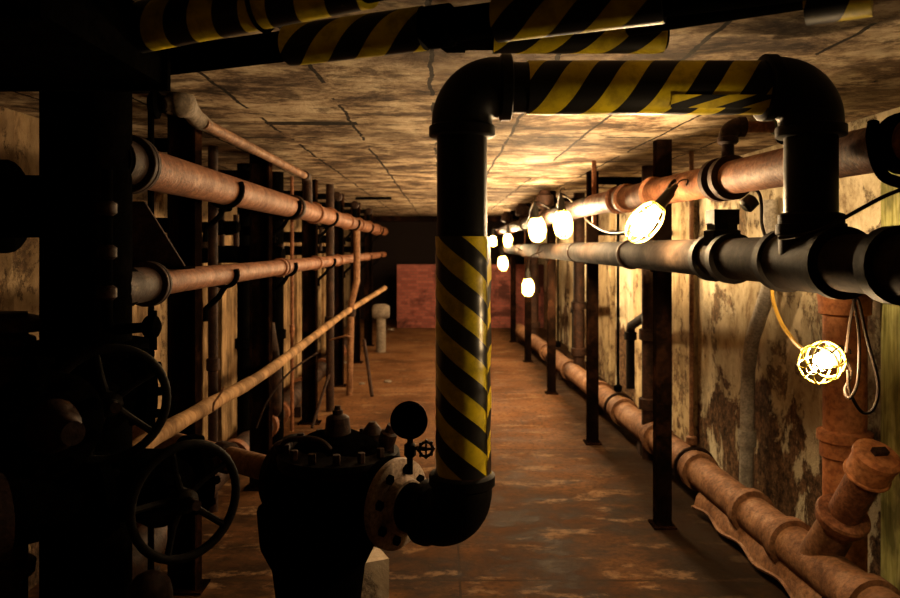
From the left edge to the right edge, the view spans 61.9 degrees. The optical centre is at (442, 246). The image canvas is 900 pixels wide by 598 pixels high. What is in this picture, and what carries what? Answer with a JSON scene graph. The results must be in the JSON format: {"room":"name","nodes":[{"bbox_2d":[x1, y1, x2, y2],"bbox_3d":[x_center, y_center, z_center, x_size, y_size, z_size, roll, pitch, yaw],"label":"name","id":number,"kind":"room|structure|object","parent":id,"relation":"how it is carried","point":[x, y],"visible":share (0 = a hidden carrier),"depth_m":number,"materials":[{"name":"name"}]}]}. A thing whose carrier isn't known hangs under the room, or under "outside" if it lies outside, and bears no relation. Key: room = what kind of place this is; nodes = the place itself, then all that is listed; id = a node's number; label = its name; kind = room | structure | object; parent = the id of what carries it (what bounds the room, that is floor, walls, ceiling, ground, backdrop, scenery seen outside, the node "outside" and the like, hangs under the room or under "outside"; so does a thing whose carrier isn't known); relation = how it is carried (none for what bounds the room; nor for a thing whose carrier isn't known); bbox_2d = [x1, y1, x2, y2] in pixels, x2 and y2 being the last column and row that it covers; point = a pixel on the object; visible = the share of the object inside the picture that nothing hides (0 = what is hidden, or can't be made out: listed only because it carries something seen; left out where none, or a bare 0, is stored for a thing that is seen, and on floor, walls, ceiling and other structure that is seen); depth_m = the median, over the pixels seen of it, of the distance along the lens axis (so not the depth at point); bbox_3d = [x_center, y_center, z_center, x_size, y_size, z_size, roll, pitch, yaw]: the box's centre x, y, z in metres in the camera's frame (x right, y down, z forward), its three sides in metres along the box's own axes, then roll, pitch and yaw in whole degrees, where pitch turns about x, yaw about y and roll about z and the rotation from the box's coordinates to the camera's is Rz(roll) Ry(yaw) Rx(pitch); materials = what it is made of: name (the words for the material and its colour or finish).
{"room":"underground passage","nodes":[
{"label":"underground passage","id":0,"kind":"room"},
{"bbox_2d":[0,106,349,590],"bbox_3d":[-2.050,0.500,7.200,0.200,2.240,19.600,0,0,0],"label":"wall","id":1,"kind":"structure","parent":0,"point":[19,132],"depth_m":3.54,"materials":[{"name":"concrete"}]},
{"bbox_2d":[164,208,240,245],"bbox_3d":[-1.620,-0.135,4.750,0.660,0.261,0.127,0,0,0],"label":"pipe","id":2,"kind":"object","parent":1,"relation":"attached to","point":[233,227],"visible":0.48,"depth_m":4.73,"materials":[{"name":"black metal"}]},
{"bbox_2d":[202,236,285,262],"bbox_3d":[-1.525,0.050,5.200,0.850,0.261,0.146,0,0,0],"label":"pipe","id":3,"kind":"object","parent":1,"relation":"attached to","point":[277,252],"visible":0.22,"depth_m":5.16,"materials":[{"name":"black metal"}]},
{"bbox_2d":[284,225,325,250],"bbox_3d":[-1.540,-0.090,7.600,0.820,0.261,0.127,0,0,0],"label":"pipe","id":4,"kind":"object","parent":1,"relation":"attached to","point":[323,238],"visible":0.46,"depth_m":7.57,"materials":[{"name":"black metal"}]},
{"bbox_2d":[255,351,318,427],"bbox_3d":[-0.901,0.827,4.394,0.028,0.377,0.496,0,0,35],"label":"wire loop","id":5,"kind":"object","parent":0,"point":[317,352],"visible":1,"depth_m":4.33,"materials":[{"name":"black metal"}]},
{"bbox_2d":[28,319,822,597],"bbox_3d":[0.035,1.695,7.200,4.370,0.150,19.600,0,0,0],"label":"floor","id":6,"kind":"structure","parent":0,"point":[567,517],"depth_m":4.53,"materials":[{"name":"brown concrete"}]},
{"bbox_2d":[0,311,41,597],"bbox_3d":[-1.332,0.910,2.300,0.202,1.420,0.200,0,0,0],"label":"edge standpipe","id":7,"kind":"object","parent":6,"relation":"on","point":[15,326],"visible":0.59,"depth_m":2.25,"materials":[{"name":"black metal"}]},
{"bbox_2d":[0,92,148,597],"bbox_3d":[-1.442,0.500,2.400,1.005,2.240,0.400,0,0,0],"label":"support column","id":8,"kind":"structure","parent":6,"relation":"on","point":[82,135],"depth_m":2.29,"materials":[{"name":"black metal"}]},
{"bbox_2d":[22,344,170,464],"bbox_3d":[-0.965,0.419,2.102,0.340,0.321,0.375,0,0,-37],"label":"valve","id":9,"kind":"object","parent":8,"relation":"attached to","point":[128,389],"visible":0.66,"depth_m":2.06,"materials":[{"name":"black metal"}]},
{"bbox_2d":[0,369,103,480],"bbox_3d":[-0.958,0.413,1.774,0.314,0.246,0.291,0,0,0],"label":"valve","id":10,"kind":"object","parent":9,"relation":"attached to","point":[51,421],"visible":1,"depth_m":1.69,"materials":[{"name":"black metal"}]},
{"bbox_2d":[97,169,161,349],"bbox_3d":[-0.939,0.044,2.259,0.190,0.543,0.071,0,0,-42],"label":"pipe","id":11,"kind":"object","parent":8,"relation":"attached to","point":[150,327],"visible":1,"depth_m":2.21,"materials":[{"name":"black metal"}]},
{"bbox_2d":[142,310,161,349],"bbox_3d":[-0.893,0.255,2.300,0.050,0.120,0.068,0,0,0],"label":"tap","id":12,"kind":"object","parent":11,"relation":"on","point":[151,324],"depth_m":2.28,"materials":[{"name":"black metal"}]},
{"bbox_2d":[80,434,239,564],"bbox_3d":[-0.814,0.694,2.151,0.355,0.331,0.421,0,0,-44],"label":"valve","id":13,"kind":"object","parent":8,"relation":"attached to","point":[154,487],"visible":0.88,"depth_m":2.09,"materials":[{"name":"black metal"}]},
{"bbox_2d":[132,199,160,522],"bbox_3d":[-1.817,0.670,4.553,0.035,1.900,0.474,0,0,0],"label":"plank","id":14,"kind":"object","parent":6,"relation":"on","point":[139,313],"visible":0.06,"depth_m":4.68,"materials":[{"name":"brown wood"}]},
{"bbox_2d":[126,569,172,597],"bbox_3d":[-0.828,1.269,2.120,0.124,0.702,0.124,0,0,0],"label":"capped standpipe","id":15,"kind":"object","parent":6,"relation":"on","point":[151,583],"visible":1,"depth_m":2.09,"materials":[{"name":"brown metal"}]},
{"bbox_2d":[144,115,244,595],"bbox_3d":[-1.277,0.500,3.594,0.606,2.240,0.217,0,0,0],"label":"steel post","id":16,"kind":"object","parent":6,"relation":"on","point":[182,224],"visible":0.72,"depth_m":3.56,"materials":[{"name":"black metal"}]},
{"bbox_2d":[131,252,386,306],"bbox_3d":[-1.070,0.134,8.010,0.165,0.165,11.180,0,0,0],"label":"rusty pipe","id":17,"kind":"object","parent":16,"relation":"attached to","point":[153,284],"visible":0.83,"depth_m":3.26,"materials":[{"name":"brown metal"}]},
{"bbox_2d":[132,194,194,269],"bbox_3d":[-1.135,-0.080,2.965,0.270,0.600,0.130,0,0,0],"label":"brace","id":18,"kind":"object","parent":17,"relation":"attached to","point":[150,242],"visible":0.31,"depth_m":2.96,"materials":[{"name":"black metal"}]},
{"bbox_2d":[132,286,386,447],"bbox_3d":[-0.959,0.693,6.605,0.297,0.290,7.999,0,0,1],"label":"leaning pole","id":19,"kind":"object","parent":16,"relation":"attached to","point":[175,424],"visible":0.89,"depth_m":3.86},
{"bbox_2d":[131,134,387,234],"bbox_3d":[-1.070,-0.282,8.010,0.201,0.201,11.180,0,0,0],"label":"rusty pipe","id":20,"kind":"object","parent":16,"relation":"attached to","point":[153,170],"visible":0.76,"depth_m":3.30,"materials":[{"name":"brown metal"}]},
{"bbox_2d":[318,192,342,212],"bbox_3d":[-1.485,-0.451,7.600,0.930,0.218,0.100,0,0,0],"label":"stub","id":21,"kind":"object","parent":20,"relation":"on","point":[338,196],"visible":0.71,"depth_m":7.57,"materials":[{"name":"black metal"}]},
{"bbox_2d":[318,201,358,217],"bbox_3d":[-1.485,-0.451,9.100,0.930,0.218,0.100,0,0,0],"label":"stub","id":22,"kind":"object","parent":20,"relation":"on","point":[354,204],"visible":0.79,"depth_m":9.07,"materials":[{"name":"brown metal"}]},
{"bbox_2d":[361,208,371,220],"bbox_3d":[-1.485,-0.451,10.800,0.930,0.218,0.100,0,0,0],"label":"stub","id":23,"kind":"object","parent":20,"relation":"on","point":[368,211],"visible":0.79,"depth_m":10.77,"materials":[{"name":"brown metal"}]},
{"bbox_2d":[202,263,207,439],"bbox_3d":[-1.768,0.820,5.541,0.035,1.600,0.166,0,0,0],"label":"plank","id":24,"kind":"object","parent":6,"relation":"on","point":[204,290],"visible":0.3,"depth_m":5.50,"materials":[{"name":"brown wood"}]},
{"bbox_2d":[206,145,219,512],"bbox_3d":[-1.411,0.500,4.600,0.081,2.240,0.081,0,0,0],"label":"pipe","id":25,"kind":"object","parent":6,"relation":"on","point":[212,362],"visible":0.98,"depth_m":4.57,"materials":[{"name":"brown metal"}]},
{"bbox_2d":[218,235,236,440],"bbox_3d":[-1.718,0.760,6.191,0.035,1.720,0.866,0,0,0],"label":"plank","id":26,"kind":"object","parent":6,"relation":"on","point":[227,305],"visible":0.32,"depth_m":5.92,"materials":[{"name":"brown wood"}]},
{"bbox_2d":[132,322,346,580],"bbox_3d":[-1.436,1.116,7.850,0.252,1.008,9.300,0,0,0],"label":"pipe","id":27,"kind":"object","parent":6,"relation":"on","point":[139,562],"visible":0.35,"depth_m":6.05,"materials":[{"name":"brown metal"}]},
{"bbox_2d":[235,163,248,435],"bbox_3d":[-1.486,0.500,5.600,0.135,2.240,0.135,0,0,0],"label":"pipe","id":28,"kind":"object","parent":6,"relation":"on","point":[242,340],"visible":0.57,"depth_m":5.55,"materials":[{"name":"black metal"}]},
{"bbox_2d":[218,154,301,490],"bbox_3d":[-1.277,0.500,5.083,0.606,2.240,0.217,0,0,0],"label":"steel post","id":29,"kind":"object","parent":6,"relation":"on","point":[259,230],"visible":0.63,"depth_m":5.04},
{"bbox_2d":[272,171,285,444],"bbox_3d":[-1.372,0.500,6.200,0.148,2.240,0.148,0,0,0],"label":"pipe","id":30,"kind":"object","parent":6,"relation":"on","point":[277,176],"visible":0.47,"depth_m":6.16,"materials":[{"name":"black metal"}]},
{"bbox_2d":[284,243,289,392],"bbox_3d":[-1.738,0.745,8.368,0.035,1.750,0.735,0,0,0],"label":"plank","id":31,"kind":"object","parent":6,"relation":"on","point":[287,284],"visible":0.12,"depth_m":8.29,"materials":[{"name":"brown wood"}]},
{"bbox_2d":[289,176,293,431],"bbox_3d":[-1.329,0.500,6.600,0.043,2.240,0.043,0,0,0],"label":"pipe","id":32,"kind":"object","parent":6,"relation":"on","point":[291,326],"visible":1,"depth_m":6.59,"materials":[{"name":"brown metal"}]},
{"bbox_2d":[294,243,301,379],"bbox_3d":[-1.677,0.770,8.712,0.035,1.700,0.393,0,0,0],"label":"plank","id":33,"kind":"object","parent":6,"relation":"on","point":[298,275],"visible":0.53,"depth_m":8.56,"materials":[{"name":"brown wood"}]},
{"bbox_2d":[284,179,338,424],"bbox_3d":[-1.277,0.500,6.934,0.606,2.240,0.217,0,0,0],"label":"steel post","id":34,"kind":"object","parent":6,"relation":"on","point":[310,238],"visible":0.63,"depth_m":6.89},
{"bbox_2d":[311,374,329,428],"bbox_3d":[-1.109,1.392,6.800,0.028,0.416,0.429,0,0,13],"label":"stick","id":35,"kind":"object","parent":6,"relation":"on","point":[328,375],"visible":1,"depth_m":6.77,"materials":[{"name":"brown wood"}]},
{"bbox_2d":[321,243,325,357],"bbox_3d":[-1.698,0.745,11.078,0.035,1.750,1.003,0,0,0],"label":"plank","id":36,"kind":"object","parent":6,"relation":"on","point":[323,280],"visible":0.28,"depth_m":10.58,"materials":[{"name":"brown wood"}]},
{"bbox_2d":[324,184,334,411],"bbox_3d":[-1.115,0.500,7.400,0.108,2.240,0.108,0,0,0],"label":"pipe","id":37,"kind":"object","parent":6,"relation":"on","point":[329,187],"visible":0.64,"depth_m":7.37,"materials":[{"name":"brown metal"}]},
{"bbox_2d":[318,194,360,386],"bbox_3d":[-1.277,0.500,8.784,0.606,2.240,0.217,0,0,0],"label":"steel post","id":38,"kind":"object","parent":6,"relation":"on","point":[339,240],"visible":0.41,"depth_m":8.74,"materials":[{"name":"black metal"}]},
{"bbox_2d":[257,405,425,597],"bbox_3d":[-0.353,1.085,2.609,0.598,1.070,0.552,0,0,0],"label":"control valve","id":39,"kind":"object","parent":6,"relation":"on","point":[328,496],"visible":0.92,"depth_m":2.44,"materials":[{"name":"black metal"}]},
{"bbox_2d":[132,425,265,479],"bbox_3d":[-1.014,0.840,3.104,1.110,0.122,0.122,0,0,37],"label":"supply pipe","id":40,"kind":"object","parent":39,"relation":"attached to","point":[248,463],"visible":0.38,"depth_m":2.91,"materials":[{"name":"brown metal"}]},
{"bbox_2d":[390,401,434,474],"bbox_3d":[-0.096,0.606,2.377,0.138,0.228,0.072,0,0,-13],"label":"pressure gauge","id":41,"kind":"object","parent":39,"relation":"attached to","point":[408,419],"visible":1,"depth_m":2.36,"materials":[{"name":"black metal"}]},
{"bbox_2d":[394,54,847,546],"bbox_3d":[0.522,0.177,2.354,1.410,1.528,0.306,0,0,0],"label":"pipe","id":42,"kind":"object","parent":39,"relation":"attached to","point":[447,508],"visible":0.99,"depth_m":2.23,"materials":[{"name":"black metal"}]},
{"bbox_2d":[346,230,359,395],"bbox_3d":[-0.983,0.720,8.200,0.150,1.801,0.097,0,0,0],"label":"pipe","id":43,"kind":"object","parent":6,"relation":"on","point":[356,233],"visible":0.94,"depth_m":8.17,"materials":[{"name":"brown metal"}]},
{"bbox_2d":[344,203,373,363],"bbox_3d":[-1.277,0.500,10.534,0.606,2.240,0.217,0,0,0],"label":"steel post","id":44,"kind":"object","parent":6,"relation":"on","point":[357,319],"visible":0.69,"depth_m":10.49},
{"bbox_2d":[347,209,383,345],"bbox_3d":[-1.277,0.500,12.334,0.606,2.240,0.217,0,0,0],"label":"steel post","id":45,"kind":"object","parent":6,"relation":"on","point":[368,241],"visible":0.63,"depth_m":12.30,"materials":[{"name":"black metal"}]},
{"bbox_2d":[362,339,373,396],"bbox_3d":[-0.821,1.315,8.200,0.040,0.573,0.452,0,0,-18],"label":"stick","id":46,"kind":"object","parent":6,"relation":"on","point":[363,340],"visible":1,"depth_m":8.17,"materials":[{"name":"brown wood"}]},
{"bbox_2d":[361,547,388,597],"bbox_3d":[-0.370,1.520,3.450,0.200,0.200,0.160,0,0,-24],"label":"concrete block","id":47,"kind":"object","parent":6,"relation":"on","point":[376,571],"visible":0.36,"depth_m":3.40,"materials":[{"name":"grey concrete"}]},
{"bbox_2d":[372,304,389,351],"bbox_3d":[-0.959,1.250,11.600,0.260,0.740,0.236,0,0,0],"label":"pipe","id":48,"kind":"object","parent":6,"relation":"on","point":[380,312],"visible":1,"depth_m":11.53,"materials":[{"name":"beige metal"}]},
{"bbox_2d":[509,211,516,341],"bbox_3d":[1.200,0.500,12.800,0.130,2.240,0.140,0,0,0],"label":"square post","id":49,"kind":"object","parent":6,"relation":"on","point":[513,257],"visible":0.81,"depth_m":12.76,"materials":[{"name":"metal"}]},
{"bbox_2d":[523,203,532,361],"bbox_3d":[1.200,0.500,10.600,0.130,2.240,0.140,0,0,0],"label":"square post","id":50,"kind":"object","parent":6,"relation":"on","point":[527,237],"visible":0.62,"depth_m":10.56,"materials":[{"name":"metal"}]},
{"bbox_2d":[531,207,539,351],"bbox_3d":[1.474,0.500,12.207,0.195,2.240,1.416,0,0,6],"label":"pipe","id":51,"kind":"object","parent":6,"relation":"on","point":[535,324],"visible":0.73,"depth_m":11.54,"materials":[{"name":"black metal"}]},
{"bbox_2d":[545,191,557,394],"bbox_3d":[1.200,0.500,8.300,0.130,2.240,0.140,0,0,0],"label":"square post","id":52,"kind":"object","parent":6,"relation":"on","point":[551,236],"visible":0.79,"depth_m":8.26,"materials":[{"name":"metal"}]},
{"bbox_2d":[498,209,899,304],"bbox_3d":[1.128,-0.001,7.700,0.208,0.299,13.000,0,0,0],"label":"pipe","id":53,"kind":"object","parent":52,"relation":"attached to","point":[841,261],"visible":0.96,"depth_m":2.40,"materials":[{"name":"black metal"}]},
{"bbox_2d":[501,238,521,250],"bbox_3d":[0.950,-0.036,9.900,0.366,0.176,0.014,0,0,0],"label":"cord","id":54,"kind":"object","parent":53,"relation":"hanging from","point":[502,238],"visible":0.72,"depth_m":9.89,"materials":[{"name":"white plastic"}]},
{"bbox_2d":[527,243,549,267],"bbox_3d":[1.011,0.089,7.900,0.244,0.266,0.014,0,0,0],"label":"cord","id":55,"kind":"object","parent":53,"relation":"hanging from","point":[549,243],"visible":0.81,"depth_m":7.89,"materials":[{"name":"black plastic"}]},
{"bbox_2d":[522,264,533,296],"bbox_3d":[0.895,0.347,7.900,0.124,0.347,0.124,0,0,-22],"label":"lamp","id":56,"kind":"object","parent":55,"relation":"hanging from","point":[527,286],"visible":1,"depth_m":7.88,"materials":[{"name":"white glass"}]},
{"bbox_2d":[526,268,530,279],"bbox_3d":[0.895,0.282,7.900,0.065,0.126,0.065,0,0,0],"label":"socket","id":57,"kind":"object","parent":56,"relation":"attached to","point":[527,272],"depth_m":7.88,"materials":[{"name":"grey rubber"}]},
{"bbox_2d":[770,289,804,351],"bbox_3d":[1.156,0.152,2.512,0.038,0.357,0.310,0,0,4],"label":"cord","id":58,"kind":"object","parent":53,"relation":"hanging from","point":[774,305],"visible":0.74,"depth_m":2.58,"materials":[{"name":"orange plastic"}]},
{"bbox_2d":[797,297,879,414],"bbox_3d":[1.198,0.313,2.240,0.206,0.340,0.326,0,0,45],"label":"lamp","id":59,"kind":"object","parent":53,"relation":"hanging from","point":[828,356],"depth_m":2.19,"materials":[{"name":"yellow glass"}]},
{"bbox_2d":[819,344,843,365],"bbox_3d":[1.211,0.324,2.314,0.118,0.061,0.061,-10,51,-46],"label":"bulb","id":60,"kind":"object","parent":59,"relation":"attached to","point":[838,353],"depth_m":2.26,"materials":[{"name":"white glass"}]},
{"bbox_2d":[570,193,585,388],"bbox_3d":[1.629,0.500,9.210,0.184,2.240,1.411,0,0,7],"label":"pipe","id":61,"kind":"object","parent":6,"relation":"on","point":[578,305],"visible":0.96,"depth_m":8.54,"materials":[{"name":"black metal"}]},
{"bbox_2d":[583,172,601,444],"bbox_3d":[1.235,0.500,6.200,0.130,2.240,0.140,0,0,0],"label":"square post","id":62,"kind":"object","parent":6,"relation":"on","point":[592,234],"visible":0.81,"depth_m":6.16,"materials":[{"name":"metal"}]},
{"bbox_2d":[624,165,652,459],"bbox_3d":[1.657,0.500,6.367,0.153,2.240,1.395,0,0,7],"label":"pipe","id":63,"kind":"object","parent":6,"relation":"on","point":[645,318],"visible":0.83,"depth_m":5.71,"materials":[{"name":"black metal"}]},
{"bbox_2d":[648,139,676,529],"bbox_3d":[1.275,0.500,4.360,0.130,2.240,0.140,0,0,0],"label":"square post","id":64,"kind":"object","parent":6,"relation":"on","point":[662,148],"visible":0.76,"depth_m":4.32,"materials":[{"name":"metal"}]},
{"bbox_2d":[495,113,899,234],"bbox_3d":[1.083,-0.199,7.646,0.358,0.377,12.310,0,0,-1],"label":"pipe","id":65,"kind":"object","parent":64,"relation":"attached to","point":[874,148],"visible":0.84,"depth_m":3.01,"materials":[{"name":"brown metal"}]},
{"bbox_2d":[502,212,518,224],"bbox_3d":[1.484,-0.461,12.100,1.073,0.218,0.180,0,0,0],"label":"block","id":66,"kind":"object","parent":65,"relation":"on","point":[507,217],"visible":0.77,"depth_m":12.04,"materials":[{"name":"brown metal"}]},
{"bbox_2d":[515,203,540,219],"bbox_3d":[1.484,-0.461,9.800,1.073,0.218,0.180,0,0,0],"label":"block","id":67,"kind":"object","parent":65,"relation":"on","point":[522,210],"visible":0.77,"depth_m":9.74,"materials":[{"name":"brown metal"}]},
{"bbox_2d":[536,190,579,210],"bbox_3d":[1.484,-0.461,7.600,1.073,0.218,0.180,0,0,0],"label":"block","id":68,"kind":"object","parent":65,"relation":"on","point":[545,196],"visible":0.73,"depth_m":7.55,"materials":[{"name":"brown metal"}]},
{"bbox_2d":[489,179,676,246],"bbox_3d":[0.934,-0.234,8.129,3.454,0.475,8.937,0,0,-21],"label":"lamp","id":69,"kind":"object","parent":65,"relation":"hanging from","point":[562,220],"depth_m":6.78,"materials":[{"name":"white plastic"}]},
{"bbox_2d":[532,202,539,218],"bbox_3d":[0.848,-0.337,6.883,0.081,0.156,0.081,-6,6,0],"label":"socket","id":70,"kind":"object","parent":69,"relation":"attached to","point":[535,212],"depth_m":6.86,"materials":[{"name":"grey rubber"}]},
{"bbox_2d":[557,194,565,212],"bbox_3d":[0.868,-0.321,5.500,0.071,0.138,0.071,-5,0,0],"label":"socket","id":71,"kind":"object","parent":69,"relation":"attached to","point":[561,203],"depth_m":5.48,"materials":[{"name":"grey rubber"}]},
{"bbox_2d":[624,179,688,243],"bbox_3d":[0.971,-0.163,3.429,0.276,0.295,0.148,0,0,26],"label":"lamp","id":72,"kind":"object","parent":65,"relation":"attached to","point":[645,221],"visible":1,"depth_m":3.42,"materials":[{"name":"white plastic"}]},
{"bbox_2d":[651,183,678,212],"bbox_3d":[1.026,-0.232,3.434,0.071,0.138,0.071,39,6,-2],"label":"socket","id":73,"kind":"object","parent":72,"relation":"attached to","point":[659,205],"depth_m":3.42,"materials":[{"name":"black plastic"}]},
{"bbox_2d":[717,117,782,156],"bbox_3d":[1.335,-0.453,3.155,0.332,0.201,0.156,0,0,0],"label":"pipe elbow","id":74,"kind":"object","parent":65,"relation":"on","point":[730,132],"visible":0.53,"depth_m":3.17,"materials":[{"name":"brown metal"}]},
{"bbox_2d":[740,190,765,235],"bbox_3d":[1.244,-0.130,3.000,0.108,0.234,0.062,0,0,0],"label":"cord","id":75,"kind":"object","parent":65,"relation":"hanging from","point":[749,202],"visible":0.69,"depth_m":2.99,"materials":[{"name":"black plastic"}]},
{"bbox_2d":[778,188,899,239],"bbox_3d":[1.124,-0.095,2.119,0.329,0.149,0.036,0,0,10],"label":"cord","id":76,"kind":"object","parent":65,"relation":"hanging from","point":[895,191],"visible":1,"depth_m":2.12,"materials":[{"name":"black plastic"}]},
{"bbox_2d":[515,324,899,597],"bbox_3d":[1.520,1.204,7.599,0.280,0.831,10.809,0,0,-2],"label":"drain pipe","id":77,"kind":"object","parent":6,"relation":"on","point":[807,561],"visible":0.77,"depth_m":3.48,"materials":[{"name":"brown metal"}]},
{"bbox_2d":[738,200,777,487],"bbox_3d":[1.921,0.673,4.577,0.110,1.897,0.439,0,0,0],"label":"conduit","id":78,"kind":"object","parent":6,"relation":"on","point":[747,436],"visible":0.79,"depth_m":4.68,"materials":[{"name":"brown metal"}]},
{"bbox_2d":[816,293,873,572],"bbox_3d":[1.885,0.824,2.470,0.240,1.592,2.340,0,0,0],"label":"pipe","id":79,"kind":"object","parent":6,"relation":"on","point":[843,424],"visible":0.4,"depth_m":3.44,"materials":[{"name":"brown metal"}]},
{"bbox_2d":[361,222,524,318],"bbox_3d":[0.035,0.500,16.900,3.970,2.240,0.200,0,0,0],"label":"wall","id":80,"kind":"structure","parent":0,"point":[405,242],"depth_m":16.80,"materials":[{"name":"black"}]},
{"bbox_2d":[363,216,518,221],"bbox_3d":[0.035,-0.565,15.000,3.970,0.110,0.200,0,0,0],"label":"trim","id":81,"kind":"structure","parent":80,"relation":"attached to","point":[375,218],"depth_m":14.90,"materials":[{"name":"metal"}]},
{"bbox_2d":[0,0,899,215],"bbox_3d":[0.035,-0.695,7.200,4.370,0.150,19.600,0,0,0],"label":"ceiling","id":82,"kind":"structure","parent":0,"point":[360,127],"depth_m":3.56,"materials":[{"name":"concrete"}]},
{"bbox_2d":[147,92,311,202],"bbox_3d":[-1.091,-0.488,4.414,0.165,0.312,2.944,0,0,0],"label":"ceiling pipe","id":83,"kind":"object","parent":82,"relation":"attached to","point":[180,104],"visible":0.94,"depth_m":3.28,"materials":[{"name":"brown metal"}]},
{"bbox_2d":[128,0,384,52],"bbox_3d":[-0.225,-0.550,1.573,1.328,0.142,0.138,0,0,30],"label":"pipe","id":84,"kind":"object","parent":82,"relation":"attached to","point":[154,25],"visible":0.96,"depth_m":1.69,"materials":[{"name":"metal"}]},
{"bbox_2d":[355,197,390,199],"bbox_3d":[-0.835,-0.585,9.000,0.430,0.036,0.034,0,0,0],"label":"bar","id":85,"kind":"object","parent":82,"relation":"attached to","point":[356,198],"visible":1,"depth_m":8.98,"materials":[{"name":"black metal"}]},
{"bbox_2d":[171,0,804,74],"bbox_3d":[0.174,-0.530,1.724,2.344,0.106,0.106,0,0,23],"label":"pipe","id":86,"kind":"object","parent":82,"relation":"attached to","point":[438,26],"visible":0.98,"depth_m":1.77,"materials":[{"name":"metal"}]},
{"bbox_2d":[625,0,872,35],"bbox_3d":[0.839,-0.525,1.485,0.966,0.136,0.141,0,0,34],"label":"pipe","id":87,"kind":"object","parent":86,"relation":"attached to","point":[816,12],"visible":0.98,"depth_m":1.55,"materials":[{"name":"black metal"}]},
{"bbox_2d":[441,28,669,53],"bbox_3d":[0.290,-0.568,2.020,0.620,0.092,0.092,0,0,0],"label":"pipe","id":88,"kind":"object","parent":82,"relation":"attached to","point":[617,41],"visible":0.5,"depth_m":1.99,"materials":[{"name":"metal"}]},
{"bbox_2d":[545,203,566,361],"bbox_3d":[1.451,0.428,9.600,0.282,2.096,0.072,0,0,0],"label":"rod","id":89,"kind":"object","parent":82,"relation":"hanging from","point":[558,344],"visible":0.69,"depth_m":9.59,"materials":[{"name":"brown metal"}]},
{"bbox_2d":[592,161,595,224],"bbox_3d":[1.087,-0.389,5.400,0.030,0.462,0.032,0,0,0],"label":"rod","id":90,"kind":"object","parent":82,"relation":"hanging from","point":[593,162],"visible":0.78,"depth_m":5.39,"materials":[{"name":"brown metal"}]},
{"bbox_2d":[603,185,632,413],"bbox_3d":[1.563,0.428,6.650,0.282,2.096,0.072,0,0,0],"label":"rod","id":91,"kind":"object","parent":82,"relation":"hanging from","point":[618,388],"visible":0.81,"depth_m":6.64,"materials":[{"name":"brown metal"}]},
{"bbox_2d":[673,151,713,474],"bbox_3d":[1.631,0.428,4.860,0.282,2.096,0.072,0,0,0],"label":"rod","id":92,"kind":"object","parent":82,"relation":"hanging from","point":[691,440],"visible":0.82,"depth_m":4.85,"materials":[{"name":"brown metal"}]},
{"bbox_2d":[397,264,543,327],"bbox_3d":[0.550,0.985,15.100,2.940,1.270,0.200,0,0,0],"label":"wall","id":93,"kind":"structure","parent":0,"point":[416,283],"depth_m":15.00,"materials":[{"name":"red brick"}]},
{"bbox_2d":[498,243,507,270],"bbox_3d":[0.793,0.134,9.899,0.136,0.366,0.131,0,0,-21],"label":"lamp","id":94,"kind":"object","parent":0,"point":[503,264],"visible":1,"depth_m":9.88,"materials":[{"name":"white glass"}]},
{"bbox_2d":[500,247,504,256],"bbox_3d":[0.777,0.066,9.900,0.068,0.132,0.068,-6,0,0],"label":"socket","id":95,"kind":"object","parent":94,"relation":"attached to","point":[501,250],"depth_m":9.88,"materials":[{"name":"grey rubber"}]},
{"bbox_2d":[539,107,899,575],"bbox_3d":[2.120,0.500,7.200,0.200,2.240,19.600,0,0,0],"label":"wall","id":96,"kind":"structure","parent":0,"point":[788,406],"depth_m":4.63,"materials":[{"name":"paint"}]},
{"bbox_2d":[556,223,559,340],"bbox_3d":[1.992,0.500,13.300,0.055,2.240,0.800,0,0,0],"label":"trim","id":97,"kind":"structure","parent":96,"relation":"attached to","point":[556,223],"depth_m":12.98,"materials":[{"name":"paint"}]},
{"bbox_2d":[569,222,572,351],"bbox_3d":[1.992,0.500,11.300,0.055,2.240,0.800,0,0,0],"label":"trim","id":98,"kind":"structure","parent":96,"relation":"attached to","point":[570,226],"depth_m":11.56,"materials":[{"name":"paint"}]},
{"bbox_2d":[599,212,614,384],"bbox_3d":[1.992,0.500,9.250,0.055,2.240,0.900,0,0,0],"label":"trim","id":99,"kind":"structure","parent":96,"relation":"attached to","point":[606,220],"depth_m":8.96,"materials":[{"name":"paint"}]},
{"bbox_2d":[599,177,672,234],"bbox_3d":[1.655,-0.350,6.450,0.730,0.500,0.100,0,0,0],"label":"frame","id":100,"kind":"object","parent":96,"relation":"attached to","point":[602,180],"visible":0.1,"depth_m":6.42,"materials":[{"name":"black metal"}]},
{"bbox_2d":[633,208,641,410],"bbox_3d":[1.992,0.500,7.525,0.055,2.240,0.450,0,0,0],"label":"trim","id":101,"kind":"structure","parent":96,"relation":"attached to","point":[637,273],"depth_m":7.58,"materials":[{"name":"paint"}]},
{"bbox_2d":[673,169,697,450],"bbox_3d":[1.992,0.500,6.185,0.055,2.240,0.470,0,0,0],"label":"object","id":102,"kind":"structure","parent":96,"relation":"attached to","point":[680,209],"depth_m":6.13,"materials":[{"name":"paint"}]},
{"bbox_2d":[881,171,899,590],"bbox_3d":[2.002,0.585,2.854,0.035,2.030,1.112,0,0,0],"label":"board panel","id":103,"kind":"object","parent":96,"relation":"attached to","point":[890,206],"visible":0.5,"depth_m":3.33,"materials":[{"name":"beige wood"}]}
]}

